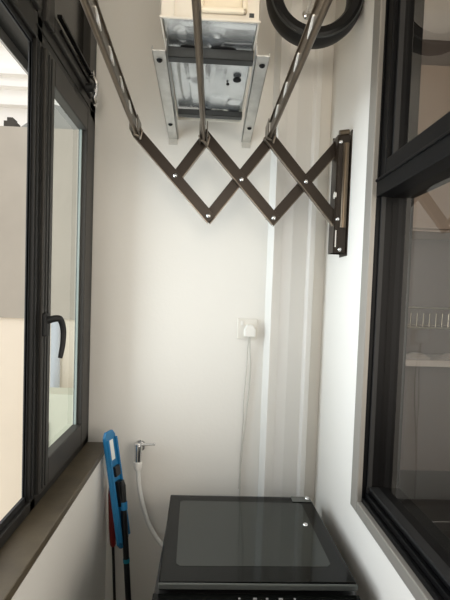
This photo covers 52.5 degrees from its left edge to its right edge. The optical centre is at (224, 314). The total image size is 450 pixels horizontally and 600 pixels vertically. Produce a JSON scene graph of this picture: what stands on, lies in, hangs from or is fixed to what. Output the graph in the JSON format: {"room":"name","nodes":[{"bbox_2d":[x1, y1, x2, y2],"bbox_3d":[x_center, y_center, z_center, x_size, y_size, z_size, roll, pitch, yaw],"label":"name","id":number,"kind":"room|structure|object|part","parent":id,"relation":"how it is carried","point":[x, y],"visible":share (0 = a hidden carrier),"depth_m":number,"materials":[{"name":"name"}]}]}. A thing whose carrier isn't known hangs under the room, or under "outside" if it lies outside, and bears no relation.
{"room":"enclosed laundry balcony","nodes":[
{"label":"enclosed laundry balcony","id":0,"kind":"room"},
{"bbox_2d":[11,454,107,599],"bbox_3d":[-0.523,1.161,0.459,0.128,1.045,3.050,2,3,-2],"label":"wall","id":1,"kind":"structure","parent":0,"point":[72,564],"depth_m":1.52,"materials":[{"name":"white paint"}]},
{"bbox_2d":[0,0,98,548],"bbox_3d":[-0.547,-0.352,0.388,0.196,1.929,3.052,2,3,-1],"label":"window","id":2,"kind":"structure","parent":1,"relation":"in","point":[54,42],"depth_m":1.35,"materials":[{"name":"black metal"}]},
{"bbox_3d":[-0.493,-1.037,0.795,0.035,0.450,0.884,2,3,-2],"label":"fanlight sash","id":3,"kind":"part","parent":2,"relation":"part of","materials":[{"name":"black metal"}]},
{"bbox_3d":[-0.528,0.029,1.345,0.014,0.070,0.033,2,3,-2],"label":"handle","id":4,"kind":"part","parent":2,"relation":"part of","materials":[{"name":"black metal"}]},
{"bbox_3d":[-0.502,0.066,1.355,0.061,0.132,0.030,0,3,-32],"label":"lever","id":5,"kind":"part","parent":2,"relation":"part of","materials":[{"name":"black metal"}]},
{"bbox_3d":[-0.555,-0.125,1.582,0.035,1.296,0.521,2,3,-2],"label":"casement sash","id":6,"kind":"part","parent":2,"relation":"part of","materials":[{"name":"black metal"}]},
{"bbox_3d":[-0.522,-1.072,1.540,0.035,0.450,0.516,2,3,-2],"label":"fanlight sash","id":7,"kind":"part","parent":2,"relation":"part of","materials":[{"name":"black metal"}]},
{"bbox_3d":[-0.539,-1.072,1.540,0.015,0.355,0.402,2,3,-2],"label":"tinted pane","id":8,"kind":"part","parent":2,"relation":"part of","materials":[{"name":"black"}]},
{"bbox_3d":[-0.503,-0.889,1.553,0.016,0.035,0.380,2,3,-2],"label":"stay arm","id":9,"kind":"part","parent":2,"relation":"part of","materials":[{"name":"black metal"}]},
{"bbox_2d":[0,442,103,599],"bbox_3d":[-0.507,0.626,0.435,0.134,0.025,3.050,2,3,-2],"label":"window sill","id":10,"kind":"structure","parent":1,"relation":"on","point":[18,555],"depth_m":1.27,"materials":[{"name":"brown stone"}]},
{"bbox_2d":[88,0,335,599],"bbox_3d":[-0.040,0.129,2.018,1.150,3.000,0.120,2,3,-2],"label":"wall","id":11,"kind":"structure","parent":0,"point":[170,287],"depth_m":1.94,"materials":[{"name":"white paint"}]},
{"bbox_2d":[134,440,155,462],"bbox_3d":[-0.342,0.580,1.935,0.094,0.086,0.065,2,3,-2],"label":"water tap","id":12,"kind":"object","parent":11,"relation":"attached to","point":[140,445],"visible":1,"depth_m":1.91,"materials":[{"name":"silver metal"}]},
{"bbox_2d":[133,461,162,547],"bbox_3d":[-0.257,0.853,1.933,0.272,0.462,0.036,2,3,-2],"label":"hose","id":13,"kind":"object","parent":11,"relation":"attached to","point":[137,466],"visible":0.7,"depth_m":1.92,"materials":[{"name":"white plastic"}]},
{"bbox_2d":[152,38,269,147],"bbox_3d":[-0.050,-0.733,1.568,0.343,0.080,0.698,2,3,-2],"label":"wall bracket","id":14,"kind":"object","parent":11,"relation":"attached to","point":[162,58],"visible":1,"depth_m":1.37,"materials":[{"name":"metal"}]},
{"bbox_3d":[-0.195,-0.738,1.562,0.039,0.080,0.699,2,3,-3],"label":"bracket arm","id":15,"kind":"part","parent":14,"relation":"part of","materials":[{"name":"metal"}]},
{"bbox_2d":[159,0,260,122],"bbox_3d":[-0.040,-1.012,1.445,0.252,0.532,0.680,2,3,-2],"label":"outdoor unit","id":16,"kind":"object","parent":14,"relation":"on","point":[226,24],"visible":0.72,"depth_m":1.24,"materials":[{"name":"beige paint"}]},
{"bbox_3d":[-0.002,-0.838,1.120,0.120,0.187,0.013,2,3,-2],"label":"grip moulding","id":17,"kind":"part","parent":16,"relation":"part of","materials":[{"name":"beige plastic"}]},
{"bbox_3d":[0.096,-0.728,1.574,0.039,0.080,0.699,2,3,-1],"label":"bracket arm","id":18,"kind":"part","parent":14,"relation":"part of","materials":[{"name":"metal"}]},
{"bbox_2d":[238,325,255,495],"bbox_3d":[0.088,0.539,1.956,0.048,0.996,0.039,2,3,-2],"label":"plug","id":19,"kind":"object","parent":11,"relation":"attached to","point":[249,330],"visible":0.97,"depth_m":1.96,"materials":[{"name":"white plastic"}]},
{"bbox_3d":[0.084,0.423,1.962,0.030,0.667,0.013,4,3,41],"label":"cord","id":20,"kind":"part","parent":19,"relation":"part of","materials":[{"name":"grey plastic"}]},
{"bbox_3d":[0.084,0.563,1.964,0.032,0.947,0.024,2,3,-2],"label":"cord","id":21,"kind":"part","parent":19,"relation":"part of","materials":[{"name":"grey plastic"}]},
{"bbox_2d":[237,318,257,339],"bbox_3d":[0.095,0.060,1.953,0.086,0.088,0.013,2,3,-2],"label":"wall socket","id":22,"kind":"object","parent":11,"relation":"attached to","point":[241,323],"visible":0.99,"depth_m":1.95,"materials":[{"name":"white plastic"}]},
{"bbox_2d":[258,0,324,496],"bbox_3d":[0.263,0.143,1.925,0.192,3.000,0.091,2,3,-2],"label":"pipe","id":23,"kind":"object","parent":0,"point":[291,241],"depth_m":1.90,"materials":[{"name":"white paint"}]},
{"bbox_2d":[302,0,312,19],"bbox_3d":[0.334,-1.207,1.676,0.039,0.039,0.345,2,3,-2],"label":"peg","id":24,"kind":"object","parent":23,"relation":"attached to","point":[305,13],"visible":0.93,"depth_m":1.84,"materials":[{"name":"silver metal"}]},
{"bbox_2d":[266,0,363,48],"bbox_3d":[0.308,-1.096,1.564,0.336,0.336,0.084,2,3,-2],"label":"ring","id":25,"kind":"object","parent":24,"relation":"hanging from","point":[291,29],"visible":0.88,"depth_m":1.53,"materials":[{"name":"black"}]},
{"bbox_2d":[314,0,414,599],"bbox_3d":[0.534,0.219,0.456,0.123,3.000,3.050,2,3,-2],"label":"wall","id":26,"kind":"structure","parent":0,"point":[376,578],"depth_m":1.61,"materials":[{"name":"white paint"}]},
{"bbox_2d":[80,0,352,257],"bbox_3d":[0.084,-0.423,0.920,0.781,0.459,1.570,2,3,-2],"label":"drying rack","id":27,"kind":"object","parent":26,"relation":"attached to","point":[336,213],"visible":1,"depth_m":1.63,"materials":[{"name":"brown metal"}]},
{"bbox_3d":[-0.268,-0.625,0.851,0.016,0.058,1.478,2,3,-3],"label":"hanging rail","id":28,"kind":"part","parent":27,"relation":"part of","materials":[{"name":"brown metal"}]},
{"bbox_3d":[-0.180,-0.496,1.633,0.300,0.319,0.014,2,3,-2],"label":"scissor arm","id":29,"kind":"part","parent":27,"relation":"part of","materials":[{"name":"brown metal"}]},
{"bbox_3d":[-0.125,-0.570,1.658,0.151,0.192,0.014,2,3,-2],"label":"scissor arm","id":30,"kind":"part","parent":27,"relation":"part of","materials":[{"name":"brown metal"}]},
{"bbox_3d":[-0.054,-0.607,0.860,0.016,0.058,1.477,2,3,-2],"label":"hanging rail","id":31,"kind":"part","parent":27,"relation":"part of","materials":[{"name":"brown metal"}]},
{"bbox_3d":[0.051,-0.497,1.668,0.262,0.333,0.014,2,3,-2],"label":"scissor arm","id":32,"kind":"part","parent":27,"relation":"part of","materials":[{"name":"brown metal"}]},
{"bbox_3d":[0.053,-0.495,1.642,0.304,0.328,0.014,2,3,-2],"label":"scissor arm","id":33,"kind":"part","parent":27,"relation":"part of","materials":[{"name":"brown metal"}]},
{"bbox_3d":[0.283,-0.490,1.651,0.296,0.330,0.014,2,3,-2],"label":"scissor arm","id":34,"kind":"part","parent":27,"relation":"part of","materials":[{"name":"brown metal"}]},
{"bbox_3d":[0.196,-0.618,0.869,0.016,0.058,1.477,2,3,-3],"label":"hanging rail","id":35,"kind":"part","parent":27,"relation":"part of","materials":[{"name":"brown metal"}]},
{"bbox_3d":[0.292,-0.486,1.678,0.276,0.323,0.014,2,3,-2],"label":"scissor arm","id":36,"kind":"part","parent":27,"relation":"part of","materials":[{"name":"brown metal"}]},
{"bbox_3d":[0.420,-0.439,1.674,0.050,0.447,0.090,2,3,-2],"label":"wall plate","id":37,"kind":"part","parent":27,"relation":"part of","materials":[{"name":"brown metal"}]},
{"bbox_3d":[0.430,-0.464,1.631,0.025,0.300,0.010,2,3,-2],"label":"plate","id":38,"kind":"part","parent":27,"relation":"part of","materials":[{"name":"brown metal"}]},
{"bbox_2d":[350,0,449,599],"bbox_3d":[0.550,-0.305,0.486,0.134,1.955,1.956,2,3,-2],"label":"window","id":39,"kind":"structure","parent":26,"relation":"in","point":[403,165],"depth_m":1.39,"materials":[{"name":"grey metal"}]},
{"bbox_3d":[0.545,-0.805,0.491,0.046,0.858,1.773,2,3,-2],"label":"sash","id":40,"kind":"part","parent":39,"relation":"part of","materials":[{"name":"black metal"}]},
{"bbox_2d":[400,39,449,470],"bbox_3d":[1.512,0.167,2.370,1.980,3.000,0.100,2,3,-2],"label":"wall","id":41,"kind":"structure","parent":0,"point":[425,441],"depth_m":2.30,"materials":[{"name":"grey paint"}]},
{"bbox_2d":[405,354,449,366],"bbox_3d":[1.456,0.255,2.206,1.700,0.075,0.230,2,3,-2],"label":"shelf","id":42,"kind":"object","parent":41,"relation":"attached to","point":[434,361],"visible":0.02,"depth_m":2.07,"materials":[{"name":"grey"}]},
{"bbox_2d":[406,352,429,358],"bbox_3d":[0.909,0.190,2.167,0.122,0.020,0.122,2,3,-2],"label":"saucer","id":43,"kind":"object","parent":42,"relation":"on","point":[416,355],"visible":0.9,"depth_m":2.13,"materials":[{"name":"grey ceramic"}]},
{"bbox_2d":[437,353,449,358],"bbox_3d":[1.078,0.196,2.174,0.122,0.020,0.122,2,3,-2],"label":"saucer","id":44,"kind":"object","parent":42,"relation":"on","point":[446,355],"visible":1,"depth_m":2.15,"materials":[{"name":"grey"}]},
{"bbox_2d":[407,306,449,329],"bbox_3d":[1.179,0.018,2.192,0.978,0.100,0.195,2,3,-2],"label":"dish rack","id":45,"kind":"object","parent":41,"relation":"attached to","point":[414,326],"visible":0.47,"depth_m":2.13,"materials":[{"name":"silver metal"}]},
{"bbox_2d":[412,65,449,239],"bbox_3d":[1.421,-0.717,2.133,1.640,0.720,0.285,2,3,-2],"label":"upper cabinet","id":46,"kind":"object","parent":41,"relation":"attached to","point":[431,214],"visible":0.15,"depth_m":1.99,"materials":[{"name":"brown laminate"}]},
{"bbox_2d":[423,0,449,40],"bbox_3d":[1.632,-1.301,0.579,1.980,0.100,3.550,2,3,-2],"label":"ceiling","id":47,"kind":"structure","parent":0,"point":[436,25],"depth_m":2.08,"materials":[{"name":"beige paint"}]},
{"bbox_3d":[0.890,1.773,0.692,3.250,0.100,3.550,2,3,-2],"label":"floor","id":48,"kind":"structure","parent":0,"visible":0},
{"bbox_2d":[108,491,115,599],"bbox_3d":[-0.467,1.165,1.922,0.084,0.911,0.029,3,3,28],"label":"stick","id":49,"kind":"object","parent":48,"relation":"on","point":[112,536],"visible":0.64,"depth_m":1.91,"materials":[{"name":"red plastic"}]},
{"bbox_2d":[103,430,130,599],"bbox_3d":[-0.408,1.042,1.835,0.191,1.145,0.086,3,3,18],"label":"mop","id":50,"kind":"object","parent":48,"relation":"on","point":[117,486],"visible":1,"depth_m":1.81,"materials":[{"name":"blue plastic"}]},
{"bbox_2d":[152,495,360,599],"bbox_3d":[0.061,1.176,1.504,0.556,0.962,0.710,2,3,-2],"label":"washing machine","id":51,"kind":"object","parent":48,"relation":"on","point":[214,547],"visible":1,"depth_m":1.37,"materials":[{"name":"black"}]},
{"bbox_3d":[0.070,0.706,1.500,0.457,0.001,0.409,2,3,-2],"label":"lid pane","id":52,"kind":"part","parent":51,"relation":"part of","materials":[{"name":"grey glass"}]},
{"bbox_3d":[0.086,0.751,1.179,0.552,0.009,0.077,2,3,-2],"label":"control panel","id":53,"kind":"part","parent":51,"relation":"part of","materials":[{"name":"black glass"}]},
{"bbox_2d":[399,470,449,538],"bbox_3d":[1.447,1.249,2.101,1.860,0.860,0.529,2,3,-2],"label":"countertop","id":54,"kind":"structure","parent":48,"relation":"on","point":[429,491],"depth_m":2.06,"materials":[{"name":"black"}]},
{"label":"outside","id":55,"kind":"structure","parent":0,"visible":0},
{"bbox_3d":[-4.238,4.538,2.050,20.000,0.100,24.000,2,3,-2],"label":"ground","id":56,"kind":"structure","parent":55,"visible":0},
{"bbox_2d":[0,42,59,126],"bbox_3d":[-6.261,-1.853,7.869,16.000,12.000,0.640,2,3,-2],"label":"building","id":57,"kind":"structure","parent":56,"relation":"on","point":[13,79],"depth_m":7.68,"materials":[{"name":"white"}]},
{"bbox_2d":[0,105,78,520],"bbox_3d":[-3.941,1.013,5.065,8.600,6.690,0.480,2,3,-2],"label":"neighbouring house","id":58,"kind":"structure","parent":56,"relation":"on","point":[13,137],"depth_m":4.91,"materials":[{"name":"grey"}]},
{"bbox_2d":[4,117,19,126],"bbox_3d":[-2.312,-2.065,4.955,0.120,0.120,0.140,2,3,-2],"label":"roof vent","id":59,"kind":"object","parent":58,"relation":"attached to","point":[10,121],"depth_m":4.89,"materials":[{"name":"grey"}]},
{"bbox_2d":[48,387,72,447],"bbox_3d":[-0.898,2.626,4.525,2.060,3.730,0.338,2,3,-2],"label":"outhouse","id":60,"kind":"structure","parent":56,"relation":"on","point":[60,399],"depth_m":4.29,"materials":[{"name":"beige"}]}
]}

